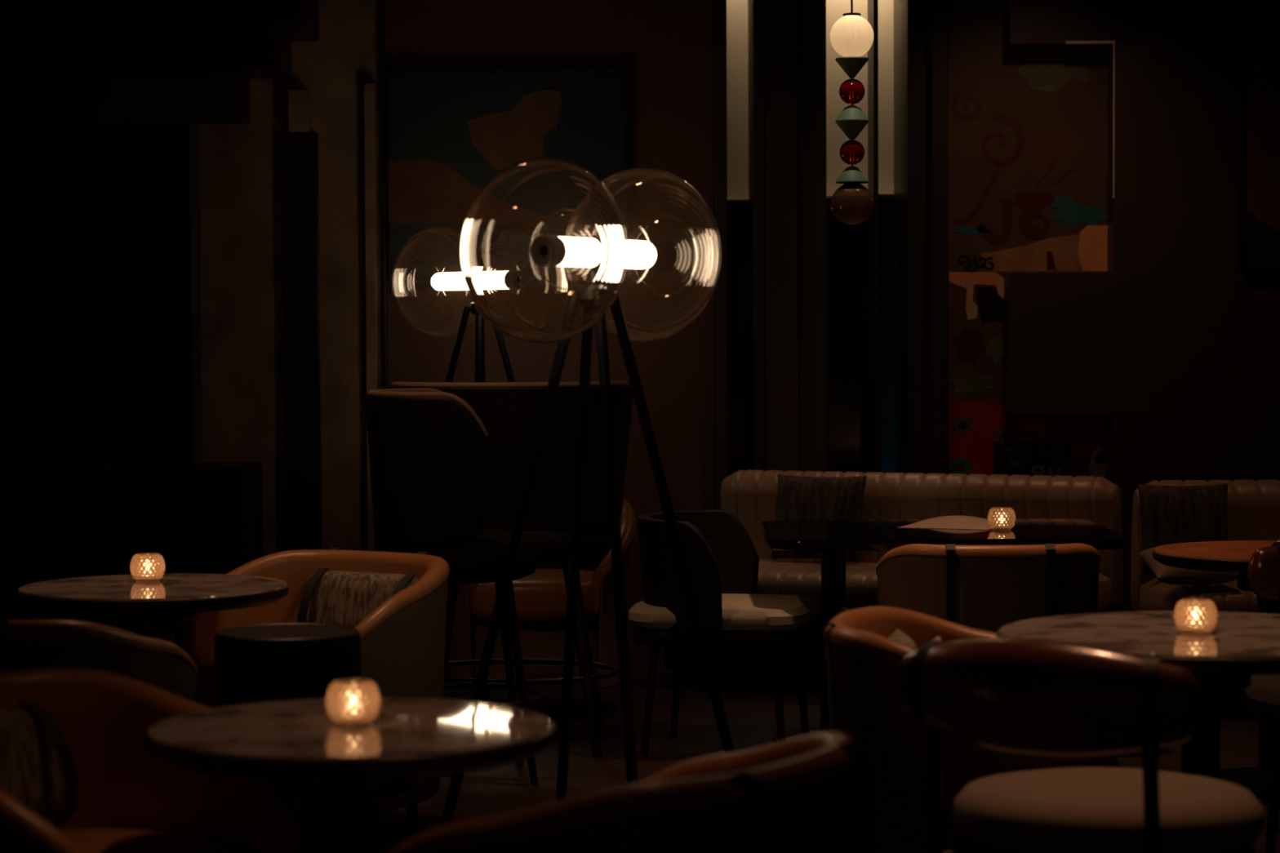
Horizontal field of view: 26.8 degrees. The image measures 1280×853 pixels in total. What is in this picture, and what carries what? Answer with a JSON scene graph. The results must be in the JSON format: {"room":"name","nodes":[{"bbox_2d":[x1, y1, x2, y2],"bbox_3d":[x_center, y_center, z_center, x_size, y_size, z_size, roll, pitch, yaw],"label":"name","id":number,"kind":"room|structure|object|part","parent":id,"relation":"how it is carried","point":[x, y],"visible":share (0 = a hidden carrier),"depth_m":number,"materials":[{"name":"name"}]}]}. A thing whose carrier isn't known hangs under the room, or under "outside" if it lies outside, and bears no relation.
{"room":"cocktail lounge","nodes":[
{"label":"cocktail lounge","id":0,"kind":"room"},
{"bbox_2d":[0,73,202,464],"bbox_3d":[-2.848,-0.580,10.855,2.109,3.050,0.240,0,2,0],"label":"wall","id":1,"kind":"structure","parent":0,"point":[100,331],"depth_m":10.74,"materials":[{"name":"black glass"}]},
{"bbox_2d":[0,74,250,124],"bbox_3d":[-2.728,-1.290,10.644,2.356,0.186,0.130,0,2,0],"label":"trim","id":2,"kind":"structure","parent":1,"relation":"attached to","point":[199,99],"depth_m":10.58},
{"bbox_2d":[0,28,291,79],"bbox_3d":[-2.663,-1.484,10.697,2.488,0.166,0.490,0,2,0],"label":"trim","id":3,"kind":"structure","parent":1,"relation":"attached to","point":[254,53],"depth_m":10.45,"materials":[{"name":"black"}]},
{"bbox_2d":[0,0,319,41],"bbox_3d":[-2.608,-1.844,10.633,2.602,0.591,0.590,0,2,0],"label":"trim","id":4,"kind":"structure","parent":1,"relation":"attached to","point":[297,20],"depth_m":10.35,"materials":[{"name":"black"}]},
{"bbox_2d":[199,0,715,651],"bbox_3d":[-1.848,-0.618,11.044,4.301,3.100,0.120,0,2,0],"label":"wall","id":5,"kind":"structure","parent":0,"point":[665,47],"depth_m":10.98,"materials":[{"name":"brown paint"}]},
{"bbox_2d":[288,89,310,133],"bbox_3d":[-1.385,-1.281,10.925,0.081,0.171,0.070,0,2,0],"label":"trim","id":6,"kind":"structure","parent":5,"relation":"attached to","point":[299,100],"depth_m":10.89,"materials":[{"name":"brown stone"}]},
{"bbox_2d":[283,133,322,551],"bbox_3d":[-1.375,-0.130,10.977,0.138,2.126,0.050,0,2,0],"label":"trim","id":7,"kind":"structure","parent":5,"relation":"attached to","point":[300,150],"depth_m":10.94,"materials":[{"name":"black"}]},
{"bbox_2d":[363,83,378,551],"bbox_3d":[-1.092,-0.231,10.969,0.046,2.326,0.060,0,2,0],"label":"trim","id":8,"kind":"structure","parent":5,"relation":"attached to","point":[369,89],"depth_m":10.93,"materials":[{"name":"brown wood"}]},
{"bbox_2d":[380,0,388,389],"bbox_3d":[-1.040,-0.618,10.959,0.015,3.100,0.050,0,2,0],"label":"trim","id":9,"kind":"structure","parent":5,"relation":"attached to","point":[382,2],"depth_m":10.93,"materials":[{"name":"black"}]},
{"bbox_2d":[385,68,626,286],"bbox_3d":[-0.545,-1.013,10.938,0.986,0.876,0.060,0,2,0],"label":"painting","id":10,"kind":"object","parent":5,"relation":"attached to","point":[451,131],"visible":0.85,"depth_m":10.92,"materials":[{"name":"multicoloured paint"}]},
{"bbox_2d":[712,0,728,510],"bbox_3d":[0.331,-0.635,11.234,0.050,3.100,0.620,0,2,0],"label":"trim","id":11,"kind":"structure","parent":5,"relation":"attached to","point":[719,6],"depth_m":10.92,"materials":[{"name":"brown wood"}]},
{"bbox_2d":[726,0,893,199],"bbox_3d":[0.755,-0.653,11.644,0.948,3.100,0.080,0,2,0],"label":"wall niche","id":12,"kind":"object","parent":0,"point":[737,104],"depth_m":11.58,"materials":[{"name":"beige paint"}]},
{"bbox_2d":[727,200,749,475],"bbox_3d":[0.434,-0.043,11.544,0.166,1.851,0.155,0,2,0],"label":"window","id":13,"kind":"structure","parent":12,"relation":"attached to","point":[738,239],"depth_m":11.47,"materials":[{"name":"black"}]},
{"bbox_2d":[826,195,880,473],"bbox_3d":[0.900,-0.052,11.544,0.257,1.865,0.155,0,2,0],"label":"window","id":14,"kind":"structure","parent":12,"relation":"attached to","point":[847,370],"depth_m":11.47,"materials":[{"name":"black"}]},
{"bbox_2d":[878,194,895,473],"bbox_3d":[1.082,-0.056,11.544,0.181,1.872,0.155,0,2,0],"label":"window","id":15,"kind":"structure","parent":12,"relation":"attached to","point":[886,203],"depth_m":11.47,"materials":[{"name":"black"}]},
{"bbox_2d":[376,651,1279,852],"bbox_3d":[0.006,1.155,6.197,8.000,0.100,11.700,0,2,0],"label":"floor","id":16,"kind":"structure","parent":0,"point":[750,712],"depth_m":8.55,"materials":[{"name":"brown wood"}]},
{"bbox_2d":[0,618,199,703],"bbox_3d":[-1.335,0.754,5.830,0.687,0.746,0.632,1,2,22],"label":"tub chair","id":17,"kind":"object","parent":16,"relation":"on","point":[24,644],"visible":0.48,"depth_m":5.54,"materials":[{"name":"orange leather"}]},
{"bbox_2d":[0,667,302,852],"bbox_3d":[-0.936,0.804,4.425,0.632,0.746,0.687,1,2,31],"label":"tub chair","id":18,"kind":"object","parent":16,"relation":"on","point":[120,797],"visible":0.84,"depth_m":4.67,"materials":[{"name":"orange leather"}]},
{"bbox_2d":[0,707,65,821],"bbox_3d":[-1.135,0.591,4.534,0.121,0.206,0.441,1,2,30],"label":"cushion","id":19,"kind":"object","parent":18,"relation":"on","point":[30,773],"visible":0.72,"depth_m":4.60,"materials":[{"name":"brown fabric"}]},
{"bbox_2d":[57,828,259,852],"bbox_3d":[-0.905,0.772,4.405,0.560,0.148,0.544,1,2,31],"label":"seat cushion","id":20,"kind":"object","parent":18,"relation":"on","point":[89,840],"depth_m":4.53,"materials":[{"name":"orange leather"}]},
{"bbox_2d":[16,573,288,643],"bbox_3d":[-1.240,0.746,6.874,0.684,0.680,0.684,0,2,0],"label":"cafe table","id":21,"kind":"object","parent":16,"relation":"on","point":[163,608],"visible":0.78,"depth_m":6.74,"materials":[{"name":"stone"}]},
{"bbox_2d":[129,552,165,582],"bbox_3d":[-1.279,0.366,6.983,0.091,0.070,0.091,0,2,-3],"label":"candle holder","id":22,"kind":"object","parent":21,"relation":"on","point":[145,566],"visible":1,"depth_m":6.95,"materials":[{"name":"glass"}]},
{"bbox_2d":[213,622,360,852],"bbox_3d":[-0.796,0.787,6.093,0.328,0.651,0.328,0,2,0],"label":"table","id":23,"kind":"object","parent":16,"relation":"on","point":[254,664],"visible":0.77,"depth_m":5.96,"materials":[{"name":"black leather"}]},
{"bbox_2d":[173,547,449,830],"bbox_3d":[-0.853,0.711,7.101,0.673,0.731,0.620,1,2,30],"label":"tub chair","id":24,"kind":"object","parent":16,"relation":"on","point":[402,641],"visible":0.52,"depth_m":7.02,"materials":[{"name":"orange leather"}]},
{"bbox_2d":[196,661,217,708],"bbox_3d":[-0.871,0.681,7.069,0.534,0.145,0.548,1,2,30],"label":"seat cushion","id":25,"kind":"object","parent":24,"relation":"on","point":[206,696],"depth_m":6.92,"materials":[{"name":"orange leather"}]},
{"bbox_2d":[306,570,417,627],"bbox_3d":[-0.741,0.495,7.289,0.441,0.206,0.123,1,2,31],"label":"cushion","id":26,"kind":"object","parent":24,"relation":"on","point":[340,597],"visible":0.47,"depth_m":7.26,"materials":[{"name":"beige fabric"}]},
{"bbox_3d":[-0.609,1.019,7.154,0.043,0.110,0.034,-1,2,-15],"label":"leg","id":27,"kind":"part","parent":24,"relation":"part of","materials":[{"name":"black metal"}]},
{"bbox_2d":[144,697,555,852],"bbox_3d":[-0.474,0.832,4.447,0.672,0.680,0.672,0,2,0],"label":"cafe table","id":28,"kind":"object","parent":16,"relation":"on","point":[349,771],"visible":0.99,"depth_m":4.34,"materials":[{"name":"stone"}]},
{"bbox_2d":[325,678,380,725],"bbox_3d":[-0.475,0.456,4.448,0.091,0.070,0.091,-2,3,-37],"label":"candle holder","id":29,"kind":"object","parent":28,"relation":"on","point":[354,701],"visible":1,"depth_m":4.42,"materials":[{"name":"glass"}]},
{"bbox_2d":[391,226,515,382],"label":"floor lamp","id":30,"kind":"object","parent":16,"relation":"on","point":[455,281],"depth_m":10.24,"materials":[{"name":"clear glass"}]},
{"bbox_3d":[-0.829,0.253,10.166,0.390,1.422,0.027,0,2,0],"label":"leg","id":31,"kind":"part","parent":30,"relation":"part of","materials":[{"name":"black metal"}]},
{"bbox_3d":[-0.601,0.261,9.939,0.026,1.422,0.391,0,2,0],"label":"leg","id":32,"kind":"part","parent":30,"relation":"part of","materials":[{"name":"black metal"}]},
{"bbox_3d":[-0.602,0.244,10.394,0.026,1.422,0.391,0,2,0],"label":"leg","id":33,"kind":"part","parent":30,"relation":"part of","materials":[{"name":"black metal"}]},
{"bbox_2d":[364,387,544,785],"bbox_3d":[-0.548,0.466,7.992,0.525,1.152,0.589,-1,2,-9],"label":"bar stool","id":34,"kind":"object","parent":16,"relation":"on","point":[427,446],"visible":0.83,"depth_m":7.75,"materials":[{"name":"black leather"}]},
{"bbox_3d":[-0.646,0.128,7.965,0.332,0.448,0.589,-1,2,-9],"label":"backrest","id":35,"kind":"part","parent":34,"relation":"part of","materials":[{"name":"black leather"}]},
{"bbox_3d":[-0.546,0.377,7.989,0.492,0.146,0.492,-1,2,-9],"label":"seat","id":36,"kind":"part","parent":34,"relation":"part of","materials":[{"name":"black leather"}]},
{"bbox_3d":[-0.401,0.734,8.198,0.029,0.600,0.122,1,3,36],"label":"leg","id":37,"kind":"part","parent":34,"relation":"part of","materials":[{"name":"black metal"}]},
{"bbox_3d":[-0.350,0.746,7.859,0.122,0.600,0.029,1,3,37],"label":"leg","id":38,"kind":"part","parent":34,"relation":"part of","materials":[{"name":"black metal"}]},
{"bbox_2d":[467,222,548,320],"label":"floor lamp","id":39,"kind":"object","parent":16,"relation":"on","point":[484,282],"depth_m":9.99,"materials":[{"name":"clear glass"}]},
{"bbox_3d":[-0.374,0.251,10.166,0.390,1.422,0.027,0,2,0],"label":"leg","id":40,"kind":"part","parent":39,"relation":"part of","materials":[{"name":"black metal"}]},
{"bbox_2d":[388,380,633,756],"bbox_3d":[-0.408,0.438,8.539,0.778,1.167,0.532,0,2,0],"label":"bar stool","id":41,"kind":"object","parent":16,"relation":"on","point":[509,412],"visible":0.54,"depth_m":8.31,"materials":[{"name":"black leather"}]},
{"bbox_3d":[-0.632,0.724,8.380,0.145,0.608,0.032,-2,3,-37],"label":"leg","id":42,"kind":"part","parent":41,"relation":"part of","materials":[{"name":"black metal"}]},
{"bbox_3d":[-0.631,0.712,8.725,0.125,0.608,0.096,0,2,0],"label":"leg","id":43,"kind":"part","parent":41,"relation":"part of","materials":[{"name":"black metal"}]},
{"bbox_3d":[-0.409,0.098,8.428,0.778,0.454,0.336,0,2,0],"label":"backrest","id":44,"kind":"part","parent":41,"relation":"part of","materials":[{"name":"black leather"}]},
{"bbox_3d":[-0.408,0.347,8.539,0.650,0.148,0.499,0,2,0],"label":"seat","id":45,"kind":"part","parent":41,"relation":"part of","materials":[{"name":"black leather"}]},
{"bbox_3d":[-0.181,0.722,8.380,0.145,0.608,0.032,1,3,37],"label":"leg","id":46,"kind":"part","parent":41,"relation":"part of","materials":[{"name":"black metal"}]},
{"bbox_3d":[-0.181,0.709,8.725,0.145,0.608,0.032,-2,3,-37],"label":"leg","id":47,"kind":"part","parent":41,"relation":"part of","materials":[{"name":"black metal"}]},
{"bbox_2d":[446,498,635,702],"bbox_3d":[-0.357,0.615,9.412,0.687,0.746,0.632,0,2,0],"label":"tub chair","id":48,"kind":"object","parent":16,"relation":"on","point":[540,597],"visible":0.27,"depth_m":9.14,"materials":[{"name":"orange leather"}]},
{"bbox_3d":[-0.549,0.941,9.218,0.044,0.112,0.035,-2,3,-45],"label":"leg","id":49,"kind":"part","parent":48,"relation":"part of","materials":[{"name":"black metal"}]},
{"bbox_3d":[-0.549,0.927,9.584,0.044,0.112,0.035,2,3,45],"label":"leg","id":50,"kind":"part","parent":48,"relation":"part of","materials":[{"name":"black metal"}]},
{"bbox_2d":[468,568,600,623],"bbox_3d":[-0.357,0.584,9.375,0.544,0.148,0.560,0,2,0],"label":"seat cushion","id":51,"kind":"object","parent":48,"relation":"on","point":[540,597],"depth_m":9.13,"materials":[{"name":"orange leather"}]},
{"bbox_3d":[-0.356,0.769,9.395,0.539,0.227,0.521,0,2,0],"label":"seat","id":52,"kind":"part","parent":48,"relation":"part of","materials":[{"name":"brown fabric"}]},
{"bbox_3d":[-0.163,0.925,9.584,0.041,0.112,0.041,0,2,0],"label":"leg","id":53,"kind":"part","parent":48,"relation":"part of","materials":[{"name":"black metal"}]},
{"bbox_2d":[439,157,735,826],"bbox_3d":[-0.106,0.237,6.413,0.613,1.726,0.694,1,2,29],"label":"floor lamp","id":54,"kind":"object","parent":16,"relation":"on","point":[593,253],"visible":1,"depth_m":6.36,"materials":[{"name":"black"}]},
{"bbox_3d":[-0.325,0.393,6.360,0.390,1.422,0.027,-1,2,-15],"label":"leg","id":55,"kind":"part","parent":54,"relation":"part of","materials":[{"name":"black metal"}]},
{"bbox_2d":[540,245,547,255],"bbox_3d":[-0.219,-0.405,6.194,0.023,0.023,0.002,1,2,29],"label":"socket","id":56,"kind":"object","parent":54,"relation":"attached to","point":[544,249],"depth_m":6.19,"materials":[{"name":"black metal"}]},
{"bbox_3d":[-0.164,0.381,6.639,0.026,1.422,0.391,-1,2,-15],"label":"leg","id":57,"kind":"part","parent":54,"relation":"part of","materials":[{"name":"black metal"}]},
{"bbox_3d":[-0.046,0.397,6.199,0.026,1.422,0.391,-1,2,-15],"label":"leg","id":58,"kind":"part","parent":54,"relation":"part of","materials":[{"name":"black metal"}]},
{"bbox_3d":[0.115,0.386,6.478,0.390,1.422,0.027,-1,2,-15],"label":"leg","id":59,"kind":"part","parent":54,"relation":"part of","materials":[{"name":"black metal"}]},
{"bbox_2d":[391,731,870,852],"bbox_3d":[-0.026,0.821,3.861,0.632,0.746,0.687,1,3,33],"label":"tub chair","id":60,"kind":"object","parent":16,"relation":"on","point":[806,793],"visible":1,"depth_m":3.56,"materials":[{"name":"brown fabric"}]},
{"bbox_2d":[628,509,822,755],"bbox_3d":[0.273,0.650,8.510,0.560,0.736,0.599,0,2,14],"label":"shell chair","id":61,"kind":"object","parent":16,"relation":"on","point":[722,559],"visible":0.91,"depth_m":8.32,"materials":[{"name":"black leather"}]},
{"bbox_3d":[0.032,0.848,8.389,0.067,0.353,0.029,-2,2,-31],"label":"leg","id":62,"kind":"part","parent":61,"relation":"part of","materials":[{"name":"black metal"}]},
{"bbox_3d":[0.121,0.834,8.745,0.029,0.353,0.067,-2,2,-31],"label":"leg","id":63,"kind":"part","parent":61,"relation":"part of","materials":[{"name":"black metal"}]},
{"bbox_3d":[0.160,0.469,8.531,0.327,0.375,0.599,0,2,14],"label":"backrest","id":64,"kind":"part","parent":61,"relation":"part of","materials":[{"name":"black leather"}]},
{"bbox_3d":[0.273,0.645,8.510,0.530,0.054,0.470,0,2,14],"label":"seat frame","id":65,"kind":"part","parent":61,"relation":"part of","materials":[{"name":"black wood"}]},
{"bbox_3d":[0.273,0.585,8.508,0.560,0.065,0.500,0,2,14],"label":"seat","id":66,"kind":"part","parent":61,"relation":"part of","materials":[{"name":"grey fabric"}]},
{"bbox_3d":[0.427,0.850,8.290,0.029,0.353,0.067,-2,2,-31],"label":"leg","id":67,"kind":"part","parent":61,"relation":"part of","materials":[{"name":"black metal"}]},
{"bbox_3d":[0.516,0.836,8.646,0.067,0.353,0.029,-2,2,-31],"label":"leg","id":68,"kind":"part","parent":61,"relation":"part of","materials":[{"name":"black metal"}]},
{"bbox_2d":[747,0,765,471],"bbox_3d":[0.488,-0.636,11.229,0.045,3.100,0.550,0,2,0],"label":"trim","id":69,"kind":"structure","parent":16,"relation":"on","point":[756,44],"depth_m":10.96,"materials":[{"name":"brown wood"}]},
{"bbox_2d":[764,0,798,471],"bbox_3d":[0.576,-0.635,11.194,0.128,3.100,0.620,0,2,0],"label":"trim","id":70,"kind":"structure","parent":16,"relation":"on","point":[780,16],"depth_m":10.88,"materials":[{"name":"brown wood"}]},
{"bbox_2d":[796,0,826,472],"bbox_3d":[0.703,-0.637,11.219,0.114,3.100,0.570,0,2,0],"label":"trim","id":71,"kind":"structure","parent":16,"relation":"on","point":[811,14],"depth_m":10.93,"materials":[{"name":"brown wood"}]},
{"bbox_2d":[867,0,879,472],"bbox_3d":[0.976,-0.639,11.254,0.019,3.100,0.300,0,2,0],"label":"trim","id":72,"kind":"structure","parent":16,"relation":"on","point":[873,5],"depth_m":11.13,"materials":[{"name":"black"}]},
{"bbox_2d":[664,470,1124,691],"bbox_3d":[0.929,0.573,10.003,1.571,0.770,0.790,1,2,24],"label":"sofa","id":73,"kind":"object","parent":16,"relation":"on","point":[750,496],"visible":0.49,"depth_m":10.01,"materials":[{"name":"brown leather"}]},
{"bbox_2d":[770,474,866,561],"bbox_3d":[0.678,0.346,10.217,0.361,0.321,0.142,1,2,23],"label":"cushion","id":74,"kind":"object","parent":73,"relation":"on","point":[798,497],"visible":0.65,"depth_m":10.18,"materials":[{"name":"brown fabric"}]},
{"bbox_3d":[1.052,0.412,10.276,1.571,0.470,0.180,1,2,24],"label":"backrest","id":75,"kind":"part","parent":73,"relation":"part of","materials":[{"name":"brown leather"}]},
{"bbox_3d":[0.894,0.591,9.926,1.571,0.140,0.620,1,2,24],"label":"seat","id":76,"kind":"part","parent":73,"relation":"part of","materials":[{"name":"brown leather"}]},
{"bbox_2d":[893,0,929,474],"bbox_3d":[1.136,-0.639,11.224,0.095,3.100,0.600,0,2,0],"label":"trim","id":77,"kind":"structure","parent":16,"relation":"on","point":[911,17],"depth_m":10.94,"materials":[{"name":"black"}]},
{"bbox_2d":[760,519,1125,742],"bbox_3d":[0.953,0.669,8.651,1.100,0.680,0.840,0,2,0],"label":"dining table","id":78,"kind":"object","parent":16,"relation":"on","point":[833,538],"visible":0.52,"depth_m":8.52,"materials":[{"name":"black paint"}]},
{"bbox_2d":[897,515,991,529],"bbox_3d":[1.010,0.310,8.727,0.300,0.029,0.210,1,2,22],"label":"menu","id":79,"kind":"object","parent":78,"relation":"on","point":[954,522],"visible":0.92,"depth_m":8.73,"materials":[{"name":"beige paper"}]},
{"bbox_2d":[986,506,1016,530],"bbox_3d":[1.154,0.294,8.579,0.091,0.070,0.091,1,3,37],"label":"candle holder","id":80,"kind":"object","parent":78,"relation":"on","point":[999,518],"visible":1,"depth_m":8.55,"materials":[{"name":"orange"}]},
{"bbox_2d":[817,606,1119,852],"bbox_3d":[0.697,0.761,5.656,0.613,0.724,0.666,0,2,10],"label":"tub chair","id":81,"kind":"object","parent":16,"relation":"on","point":[863,664],"visible":0.46,"depth_m":5.39,"materials":[{"name":"orange leather"}]},
{"bbox_2d":[887,628,917,648],"bbox_3d":[0.548,0.554,5.674,0.120,0.206,0.440,0,2,10],"label":"cushion","id":82,"kind":"object","parent":81,"relation":"on","point":[898,636],"visible":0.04,"depth_m":5.77,"materials":[{"name":"beige fabric"}]},
{"bbox_2d":[1108,753,1119,768],"bbox_3d":[0.731,0.730,5.649,0.543,0.144,0.528,0,2,10],"label":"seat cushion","id":83,"kind":"object","parent":81,"relation":"on","point":[1113,758],"depth_m":5.53,"materials":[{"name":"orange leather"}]},
{"bbox_2d":[875,542,1100,633],"bbox_3d":[1.033,0.680,7.989,0.653,0.709,0.601,0,2,0],"label":"tub chair","id":84,"kind":"object","parent":16,"relation":"on","point":[986,588],"visible":0.49,"depth_m":7.70,"materials":[{"name":"orange leather"}]},
{"bbox_2d":[895,637,1265,852],"bbox_3d":[0.839,0.757,4.944,0.586,0.783,0.662,1,3,36],"label":"chair","id":85,"kind":"object","parent":16,"relation":"on","point":[1020,695],"visible":1,"depth_m":4.72,"materials":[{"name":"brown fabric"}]},
{"bbox_3d":[0.540,0.810,4.900,0.031,0.682,0.059,0,2,10],"label":"post","id":86,"kind":"part","parent":85,"relation":"part of","materials":[{"name":"black metal"}]},
{"bbox_3d":[0.866,0.781,4.983,0.540,0.040,0.540,1,3,36],"label":"seat frame","id":87,"kind":"part","parent":85,"relation":"part of","materials":[{"name":"black wood"}]},
{"bbox_3d":[0.866,0.709,4.980,0.570,0.103,0.570,1,3,36],"label":"seat","id":88,"kind":"part","parent":85,"relation":"part of","materials":[{"name":"brown fabric"}]},
{"bbox_3d":[0.892,0.818,4.648,0.059,0.682,0.031,-1,2,-29],"label":"post","id":89,"kind":"part","parent":85,"relation":"part of","materials":[{"name":"black metal"}]},
{"bbox_2d":[996,610,1279,780],"bbox_3d":[1.194,0.776,5.723,0.860,0.680,0.860,0,2,0],"label":"cafe table","id":90,"kind":"object","parent":16,"relation":"on","point":[1240,646],"visible":0.7,"depth_m":5.67,"materials":[{"name":"stone"}]},
{"bbox_2d":[1173,598,1217,634],"bbox_3d":[1.177,0.402,5.694,0.091,0.070,0.091,-1,2,-13],"label":"candle holder","id":91,"kind":"object","parent":90,"relation":"on","point":[1191,615],"visible":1,"depth_m":5.66,"materials":[{"name":"orange glass"}]},
{"bbox_2d":[1130,479,1279,715],"bbox_3d":[2.448,0.587,9.424,1.310,0.770,0.790,0,2,0],"label":"sofa","id":92,"kind":"object","parent":16,"relation":"on","point":[1253,507],"visible":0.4,"depth_m":9.64,"materials":[{"name":"brown leather"}]},
{"bbox_2d":[1137,483,1228,576],"bbox_3d":[1.932,0.366,9.530,0.320,0.321,0.141,0,2,0],"label":"cushion","id":93,"kind":"object","parent":92,"relation":"on","point":[1171,514],"visible":0.65,"depth_m":9.50,"materials":[{"name":"brown fabric"}]},
{"bbox_2d":[1137,546,1239,584],"bbox_3d":[1.868,0.470,9.128,0.300,0.124,0.210,-1,2,-8],"label":"cushion","id":94,"kind":"object","parent":92,"relation":"on","point":[1165,574],"visible":0.49,"depth_m":9.04,"materials":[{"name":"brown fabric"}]},
{"bbox_3d":[2.448,0.605,9.339,1.310,0.140,0.620,0,2,0],"label":"seat","id":95,"kind":"part","parent":92,"relation":"part of","materials":[{"name":"brown leather"}]},
{"bbox_3d":[2.447,0.426,9.723,1.310,0.470,0.180,0,2,0],"label":"backrest","id":96,"kind":"part","parent":92,"relation":"part of","materials":[{"name":"brown leather"}]},
{"bbox_2d":[1152,540,1277,795],"bbox_3d":[1.833,0.697,7.782,0.690,0.680,0.690,0,2,0],"label":"cafe table","id":97,"kind":"object","parent":16,"relation":"on","point":[1233,556],"visible":0.53,"depth_m":7.74,"materials":[{"name":"brown wood"}]},
{"bbox_3d":[1.835,1.021,7.794,0.430,0.030,0.430,0,2,0],"label":"foot plate","id":98,"kind":"part","parent":97,"relation":"part of","materials":[{"name":"black metal"}]},
{"bbox_2d":[1244,539,1279,852],"bbox_3d":[1.817,0.683,6.794,0.586,0.783,0.662,0,2,18],"label":"chair","id":99,"kind":"object","parent":16,"relation":"on","point":[1264,567],"visible":0.87,"depth_m":6.67,"materials":[{"name":"brown leather"}]},
{"bbox_3d":[1.803,0.639,6.749,0.570,0.103,0.570,0,2,18],"label":"seat","id":100,"kind":"part","parent":99,"relation":"part of","materials":[{"name":"brown fabric"}]},
{"bbox_3d":[1.804,0.710,6.752,0.540,0.040,0.540,0,2,18],"label":"seat frame","id":101,"kind":"part","parent":99,"relation":"part of","materials":[{"name":"black leather"}]},
{"bbox_3d":[1.564,0.906,6.635,0.048,0.352,0.029,-1,2,-21],"label":"leg","id":102,"kind":"part","parent":99,"relation":"part of","materials":[{"name":"black metal"}]},
{"bbox_3d":[1.675,0.724,7.064,0.031,0.682,0.059,2,3,43],"label":"post","id":103,"kind":"part","parent":99,"relation":"part of","materials":[{"name":"black metal"}]},
{"bbox_3d":[-0.010,-2.043,6.078,8.000,0.100,11.700,0,2,0],"label":"ceiling","id":104,"kind":"structure","parent":0,"visible":0},
{"bbox_2d":[830,0,873,224],"bbox_3d":[0.749,-1.419,9.504,0.154,1.407,0.154,0,2,9],"label":"pendant lamp","id":105,"kind":"object","parent":104,"relation":"hanging from","point":[851,36],"visible":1,"depth_m":9.48,"materials":[{"name":"multicoloured glass"}]},
{"bbox_3d":[0.747,-1.776,9.491,0.007,0.635,0.007,0,2,15],"label":"rod","id":106,"kind":"part","parent":105,"relation":"part of","materials":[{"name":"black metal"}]},
{"bbox_3d":[0.749,-1.379,9.505,0.154,0.148,0.154,0,2,0],"label":"opal globe","id":107,"kind":"part","parent":105,"relation":"part of","materials":[{"name":"white glass"}]},
{"bbox_3d":[0.752,-0.788,9.527,0.152,0.144,0.152,0,2,0],"label":"smoked globe","id":108,"kind":"part","parent":105,"relation":"part of","materials":[{"name":"brown glass"}]},
{"bbox_3d":[2.619,-0.640,11.044,2.746,3.100,0.120,0,2,0],"label":"wall","id":109,"kind":"structure","parent":0,"visible":0},
{"bbox_2d":[929,0,947,475],"bbox_3d":[1.211,-0.630,10.984,0.066,3.100,0.240,0,2,0],"label":"trim","id":110,"kind":"structure","parent":109,"relation":"attached to","point":[938,8],"depth_m":10.86,"materials":[{"name":"black"}]},
{"bbox_2d":[947,0,1107,479],"bbox_3d":[1.589,-0.731,10.971,0.678,2.166,0.018,0,2,0],"label":"mural","id":111,"kind":"object","parent":109,"relation":"attached to","point":[1028,127],"visible":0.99,"depth_m":10.96,"materials":[{"name":"paint"}]},
{"bbox_2d":[1004,271,1151,415],"bbox_3d":[1.776,-0.337,10.913,0.576,0.575,0.155,0,2,0],"label":"trim","id":112,"kind":"structure","parent":109,"relation":"attached to","point":[1075,343],"depth_m":10.84,"materials":[{"name":"brown wood"}]},
{"bbox_2d":[1004,0,1151,48],"bbox_3d":[1.767,-1.857,10.856,0.573,0.636,0.155,0,2,0],"label":"trim","id":113,"kind":"structure","parent":109,"relation":"attached to","point":[1028,24],"depth_m":10.79,"materials":[{"name":"black"}]},
{"bbox_2d":[1065,40,1115,198],"bbox_3d":[1.807,-1.232,10.795,0.196,0.631,0.011,0,2,0],"label":"trim","id":114,"kind":"structure","parent":109,"relation":"attached to","point":[1113,42],"depth_m":10.79,"materials":[{"name":"beige"}]},
{"bbox_2d":[1106,0,1279,611],"bbox_3d":[2.947,-0.634,10.903,2.080,3.095,0.154,0,2,0],"label":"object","id":115,"kind":"structure","parent":109,"relation":"attached to","point":[1173,211],"depth_m":10.83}
]}

